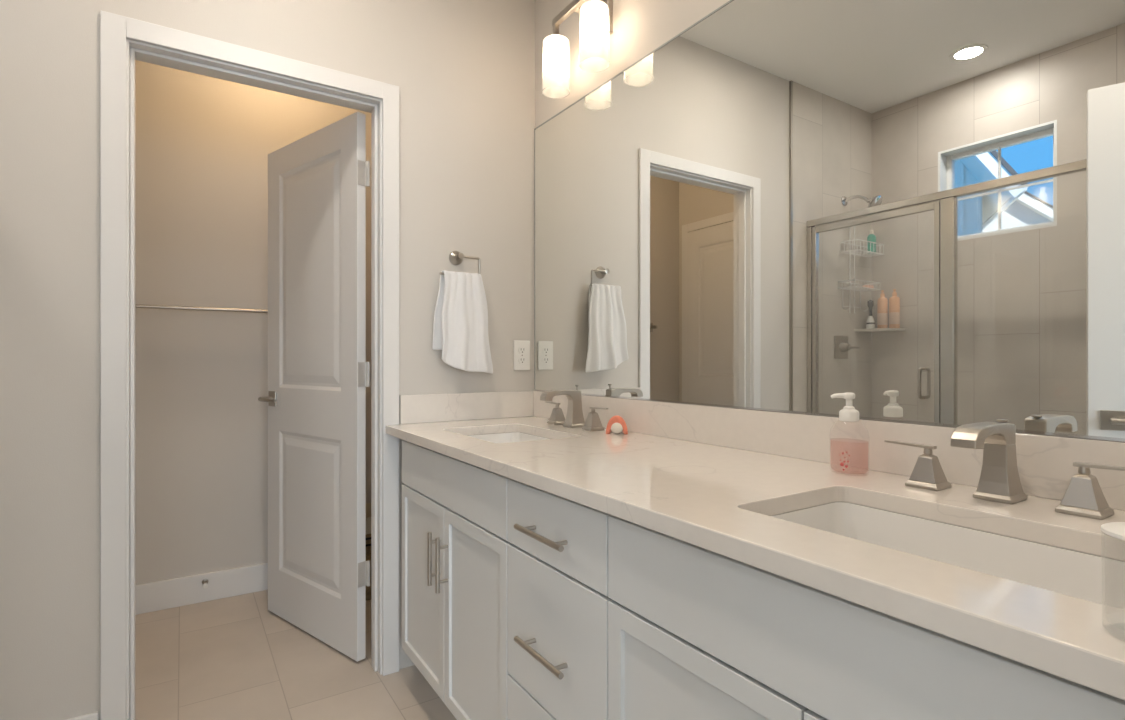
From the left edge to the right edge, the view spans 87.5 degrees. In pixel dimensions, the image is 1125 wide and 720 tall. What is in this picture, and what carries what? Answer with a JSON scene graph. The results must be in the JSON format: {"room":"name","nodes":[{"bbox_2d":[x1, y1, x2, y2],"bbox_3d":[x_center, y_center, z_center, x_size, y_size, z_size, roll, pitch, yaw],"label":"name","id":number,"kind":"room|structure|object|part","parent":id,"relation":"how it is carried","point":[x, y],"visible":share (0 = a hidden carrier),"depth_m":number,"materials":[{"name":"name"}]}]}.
{"room":"bathroom","nodes":[
{"label":"bathroom","id":0,"kind":"room"},
{"bbox_2d":[135,60,370,584],"bbox_3d":[-1.560,-0.232,2.838,1.976,2.690,0.100,0,0,-33],"label":"wall","id":1,"kind":"structure","parent":0,"point":[203,144],"depth_m":2.72,"materials":[{"name":"grey paint"}]},
{"bbox_2d":[135,563,267,614],"bbox_3d":[-1.528,1.049,2.790,1.776,0.128,0.015,0,0,-33],"label":"baseboard","id":2,"kind":"structure","parent":1,"relation":"attached to","point":[182,591],"depth_m":2.69,"materials":[{"name":"white paint"}]},
{"bbox_2d":[202,579,207,587],"bbox_3d":[-1.625,1.019,2.676,0.026,0.026,0.070,0,0,-33],"label":"door stop","id":3,"kind":"object","parent":2,"relation":"attached to","point":[204,581],"visible":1,"depth_m":2.68,"materials":[{"name":"white metal"}]},
{"bbox_2d":[135,304,267,312],"bbox_3d":[-1.703,-0.232,2.642,0.798,0.066,0.072,0,0,-33],"label":"towel bar","id":4,"kind":"object","parent":1,"relation":"attached to","point":[136,305],"visible":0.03,"depth_m":2.65,"materials":[{"name":"metal"}]},
{"bbox_2d":[0,0,534,719],"bbox_3d":[-1.248,-0.232,1.756,2.631,2.690,0.115,0,0,-33],"label":"wall","id":5,"kind":"structure","parent":0,"point":[463,71],"depth_m":1.64,"materials":[{"name":"grey paint"}]},
{"bbox_2d":[66,711,97,719],"bbox_3d":[-1.407,1.049,1.577,0.256,0.128,0.014,0,0,-33],"label":"baseboard","id":6,"kind":"structure","parent":5,"relation":"attached to","point":[91,716],"depth_m":1.63,"materials":[{"name":"white paint"}]},
{"bbox_2d":[100,10,398,719],"bbox_3d":[-0.972,0.067,1.926,0.844,2.093,0.131,0,0,-33],"label":"trim","id":7,"kind":"structure","parent":5,"relation":"attached to","point":[124,40],"depth_m":1.72,"materials":[{"name":"white paint"}]},
{"bbox_2d":[258,112,369,661],"bbox_3d":[-1.008,0.097,2.381,0.730,2.012,0.163,0,0,39],"label":"door","id":8,"kind":"structure","parent":5,"relation":"in","point":[319,371],"depth_m":2.33,"materials":[{"name":"white paint"}]},
{"bbox_3d":[-1.239,0.168,2.500,0.126,0.020,0.056,0,0,39],"label":"lever","id":9,"kind":"part","parent":8,"relation":"part of","materials":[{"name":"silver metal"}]},
{"bbox_3d":[-1.260,0.168,2.558,0.066,0.066,0.008,0,0,39],"label":"handle","id":10,"kind":"part","parent":8,"relation":"part of","materials":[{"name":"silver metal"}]},
{"bbox_2d":[439,251,480,274],"bbox_3d":[-0.390,-0.363,2.210,0.163,0.102,0.054,0,0,-33],"label":"towel ring","id":11,"kind":"object","parent":5,"relation":"attached to","point":[455,257],"visible":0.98,"depth_m":2.22,"materials":[{"name":"silver metal"}]},
{"bbox_3d":[-0.391,-0.387,2.210,0.054,0.054,0.054,0,0,-33],"label":"mounting post","id":12,"kind":"part","parent":11,"relation":"part of","materials":[{"name":"silver metal"}]},
{"bbox_2d":[432,270,492,373],"bbox_3d":[-0.363,-0.138,2.187,0.227,0.380,0.077,0,0,-33],"label":"hand towel","id":13,"kind":"object","parent":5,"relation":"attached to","point":[460,324],"visible":1,"depth_m":2.17,"materials":[{"name":"white fabric"}]},
{"bbox_2d":[514,340,529,369],"bbox_3d":[-0.164,-0.019,2.383,0.074,0.120,0.009,0,0,-33],"label":"wall outlet","id":14,"kind":"object","parent":5,"relation":"attached to","point":[521,348],"visible":1,"depth_m":2.38,"materials":[{"name":"white plastic"}]},
{"bbox_2d":[518,347,525,353],"bbox_3d":[-0.163,-0.040,2.381,0.034,0.028,0.002,0,0,-33],"label":"receptacle","id":15,"kind":"object","parent":14,"relation":"attached to","point":[521,350],"depth_m":2.38,"materials":[{"name":"grey plastic"}]},
{"bbox_2d":[518,357,525,363],"bbox_3d":[-0.163,0.002,2.381,0.034,0.028,0.002,0,0,-33],"label":"receptacle","id":16,"kind":"object","parent":14,"relation":"attached to","point":[521,360],"depth_m":2.38,"materials":[{"name":"grey plastic"}]},
{"bbox_2d":[135,590,456,719],"bbox_3d":[-0.893,1.163,1.298,2.750,0.100,3.410,0,0,-33],"label":"floor","id":17,"kind":"structure","parent":0,"point":[229,658],"depth_m":2.08,"materials":[{"name":"tile"}]},
{"bbox_2d":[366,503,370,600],"bbox_3d":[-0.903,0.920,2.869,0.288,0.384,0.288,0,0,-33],"label":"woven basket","id":18,"kind":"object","parent":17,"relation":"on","point":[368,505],"visible":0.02,"depth_m":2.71,"materials":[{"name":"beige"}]},
{"bbox_2d":[402,440,510,719],"bbox_3d":[-0.131,0.686,1.861,0.634,0.854,0.882,0,0,-33],"label":"base cabinet","id":19,"kind":"object","parent":17,"relation":"on","point":[454,511],"visible":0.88,"depth_m":1.60,"materials":[{"name":"white paint"}]},
{"bbox_3d":[-0.430,0.693,1.824,0.019,0.550,0.380,0,0,-33],"label":"door","id":20,"kind":"part","parent":19,"relation":"part of","materials":[{"name":"white paint"}]},
{"bbox_3d":[-0.367,0.565,1.676,0.036,0.150,0.012,0,0,-33],"label":"handle","id":21,"kind":"part","parent":19,"relation":"part of","materials":[{"name":"silver metal"}]},
{"bbox_3d":[-0.334,0.565,1.624,0.036,0.150,0.012,0,0,-33],"label":"handle","id":22,"kind":"part","parent":19,"relation":"part of","materials":[{"name":"silver metal"}]},
{"bbox_3d":[-0.223,0.693,1.503,0.019,0.550,0.380,0,0,-33],"label":"door","id":23,"kind":"part","parent":19,"relation":"part of","materials":[{"name":"white paint"}]},
{"bbox_2d":[386,391,1124,699],"bbox_3d":[0.197,0.193,1.370,0.620,0.133,2.102,0,0,-33],"label":"countertop","id":24,"kind":"structure","parent":19,"relation":"on","point":[712,478],"depth_m":0.99,"materials":[{"name":"white stone"}]},
{"bbox_2d":[469,432,548,442],"bbox_3d":[-0.170,0.322,1.864,0.334,0.125,0.459,0,0,-33],"label":"sink","id":25,"kind":"object","parent":24,"relation":"in","point":[509,437],"visible":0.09,"depth_m":2.07,"materials":[{"name":"white ceramic"}]},
{"bbox_2d":[540,385,607,430],"bbox_3d":[0.000,0.157,1.993,0.161,0.144,0.371,0,0,-33],"label":"faucet","id":26,"kind":"object","parent":24,"relation":"on","point":[574,417],"visible":1,"depth_m":2.00,"materials":[{"name":"silver metal"}]},
{"bbox_3d":[-0.019,0.192,2.111,0.054,0.072,0.054,0,0,-33],"label":"handle","id":27,"kind":"part","parent":26,"relation":"part of","materials":[{"name":"silver metal"}]},
{"bbox_3d":[-0.005,0.120,1.988,0.148,0.036,0.037,0,0,-33],"label":"spout","id":28,"kind":"part","parent":26,"relation":"part of","materials":[{"name":"silver metal"}]},
{"bbox_3d":[0.042,0.171,2.019,0.062,0.116,0.055,0,0,-33],"label":"spout","id":29,"kind":"part","parent":26,"relation":"part of","materials":[{"name":"silver metal"}]},
{"bbox_3d":[0.100,0.192,1.927,0.054,0.072,0.054,0,0,-33],"label":"handle","id":30,"kind":"part","parent":26,"relation":"part of","materials":[{"name":"silver metal"}]},
{"bbox_3d":[0.118,0.157,1.900,0.012,0.007,0.088,0,0,-33],"label":"lever","id":31,"kind":"part","parent":26,"relation":"part of","materials":[{"name":"silver metal"}]},
{"bbox_2d":[606,415,627,433],"bbox_3d":[0.170,0.200,1.835,0.068,0.058,0.056,0,0,6],"label":"soap holder","id":32,"kind":"object","parent":24,"relation":"on","point":[616,424],"visible":1,"depth_m":1.81,"materials":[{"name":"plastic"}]},
{"bbox_2d":[829,392,868,475],"bbox_3d":[0.578,0.147,1.186,0.062,0.163,0.077,0,0,-33],"label":"soap bottle","id":33,"kind":"object","parent":24,"relation":"on","point":[848,413],"visible":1,"depth_m":1.18,"materials":[{"name":"clear plastic"}]},
{"bbox_2d":[771,502,1124,608],"bbox_3d":[0.515,0.322,0.806,0.334,0.125,0.509,0,0,-33],"label":"sink","id":34,"kind":"object","parent":24,"relation":"in","point":[1084,576],"visible":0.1,"depth_m":0.89,"materials":[{"name":"white ceramic"}]},
{"bbox_2d":[884,419,1124,519],"bbox_3d":[0.679,0.163,0.944,0.161,0.130,0.371,0,0,-33],"label":"faucet","id":35,"kind":"object","parent":24,"relation":"on","point":[999,481],"visible":1,"depth_m":0.95,"materials":[{"name":"silver metal"}]},
{"bbox_3d":[0.643,0.157,1.089,0.012,0.007,0.088,0,0,-33],"label":"lever","id":36,"kind":"part","parent":35,"relation":"part of","materials":[{"name":"silver metal"}]},
{"bbox_3d":[0.660,0.192,1.062,0.054,0.072,0.054,0,0,-33],"label":"handle","id":37,"kind":"part","parent":35,"relation":"part of","materials":[{"name":"silver metal"}]},
{"bbox_3d":[0.674,0.120,0.939,0.148,0.036,0.037,0,0,-33],"label":"spout","id":38,"kind":"part","parent":35,"relation":"part of","materials":[{"name":"silver metal"}]},
{"bbox_3d":[0.721,0.171,0.970,0.062,0.116,0.055,0,0,-33],"label":"spout","id":39,"kind":"part","parent":35,"relation":"part of","materials":[{"name":"silver metal"}]},
{"bbox_3d":[0.729,0.103,0.975,0.016,0.010,0.016,0,0,-33],"label":"lift rod","id":40,"kind":"part","parent":35,"relation":"part of","materials":[{"name":"silver metal"}]},
{"bbox_3d":[0.779,0.192,0.878,0.054,0.072,0.054,0,0,-33],"label":"handle","id":41,"kind":"part","parent":35,"relation":"part of","materials":[{"name":"silver metal"}]},
{"bbox_3d":[0.796,0.157,0.851,0.012,0.007,0.088,0,0,-33],"label":"lever","id":42,"kind":"part","parent":35,"relation":"part of","materials":[{"name":"silver metal"}]},
{"bbox_2d":[1101,522,1124,628],"bbox_3d":[0.485,0.184,0.480,0.067,0.088,0.067,0,0,-33],"label":"glass jar","id":43,"kind":"object","parent":24,"relation":"on","point":[1114,529],"visible":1,"depth_m":0.49,"materials":[{"name":"clear glass"}]},
{"bbox_3d":[0.485,0.143,0.480,0.067,0.005,0.067,0,0,-33],"label":"lid","id":44,"kind":"part","parent":43,"relation":"part of","materials":[{"name":"white plastic"}]},
{"bbox_2d":[507,479,611,719],"bbox_3d":[0.211,0.686,1.332,0.634,0.854,0.374,0,0,-33],"label":"base cabinet","id":45,"kind":"object","parent":17,"relation":"on","point":[557,553],"visible":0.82,"depth_m":1.16,"materials":[{"name":"white paint"}]},
{"bbox_3d":[-0.017,0.842,1.185,0.019,0.253,0.372,0,0,-33],"label":"drawer","id":46,"kind":"part","parent":45,"relation":"part of","materials":[{"name":"white paint"}]},
{"bbox_3d":[-0.040,0.586,1.170,0.036,0.012,0.175,0,0,-33],"label":"handle","id":47,"kind":"part","parent":45,"relation":"part of","materials":[{"name":"silver metal"}]},
{"bbox_3d":[-0.040,0.350,1.170,0.036,0.012,0.175,0,0,-33],"label":"handle","id":48,"kind":"part","parent":45,"relation":"part of","materials":[{"name":"silver metal"}]},
{"bbox_3d":[-0.017,0.341,1.185,0.019,0.142,0.372,0,0,-33],"label":"drawer","id":49,"kind":"part","parent":45,"relation":"part of","materials":[{"name":"white paint"}]},
{"bbox_2d":[608,515,1124,719],"bbox_3d":[0.522,0.686,0.852,0.634,0.854,0.764,0,0,-33],"label":"base cabinet","id":50,"kind":"object","parent":17,"relation":"on","point":[695,632],"visible":0.86,"depth_m":0.73,"materials":[{"name":"white paint"}]},
{"bbox_3d":[0.190,0.693,0.866,0.019,0.550,0.380,0,0,-33],"label":"door","id":51,"kind":"part","parent":50,"relation":"part of","materials":[{"name":"white paint"}]},
{"bbox_3d":[0.398,0.693,0.544,0.019,0.550,0.380,0,0,-33],"label":"door","id":52,"kind":"part","parent":50,"relation":"part of","materials":[{"name":"white paint"}]},
{"bbox_2d":[535,0,729,127],"bbox_3d":[0.212,-0.232,2.013,0.100,2.690,3.410,0,0,-33],"label":"wall","id":53,"kind":"structure","parent":0,"point":[640,27],"depth_m":1.98,"materials":[{"name":"grey paint"}]},
{"bbox_2d":[542,0,612,87],"bbox_3d":[0.061,-1.108,2.014,0.151,0.308,0.334,0,0,-33],"label":"vanity light","id":54,"kind":"object","parent":53,"relation":"attached to","point":[595,16],"visible":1,"depth_m":1.98,"materials":[{"name":"white glass"}]},
{"bbox_3d":[-0.023,-1.070,2.098,0.098,0.136,0.098,0,0,-33],"label":"lamp shade","id":55,"kind":"part","parent":54,"relation":"part of","materials":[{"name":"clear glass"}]},
{"bbox_3d":[0.103,-1.070,1.902,0.098,0.136,0.098,0,0,-33],"label":"lamp shade","id":56,"kind":"part","parent":54,"relation":"part of","materials":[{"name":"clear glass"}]},
{"bbox_2d":[533,391,1124,510],"bbox_3d":[0.451,0.177,1.533,0.018,0.103,2.100,0,0,-33],"label":"backsplash","id":57,"kind":"structure","parent":53,"relation":"attached to","point":[1046,469],"depth_m":1.25,"materials":[{"name":"white stone"}]},
{"bbox_2d":[534,0,1124,441],"bbox_3d":[0.454,-0.411,1.536,0.009,1.073,2.085,0,0,-33],"label":"wall mirror","id":58,"kind":"object","parent":53,"relation":"attached to","point":[913,209],"visible":1,"depth_m":1.26,"materials":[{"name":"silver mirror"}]}
]}

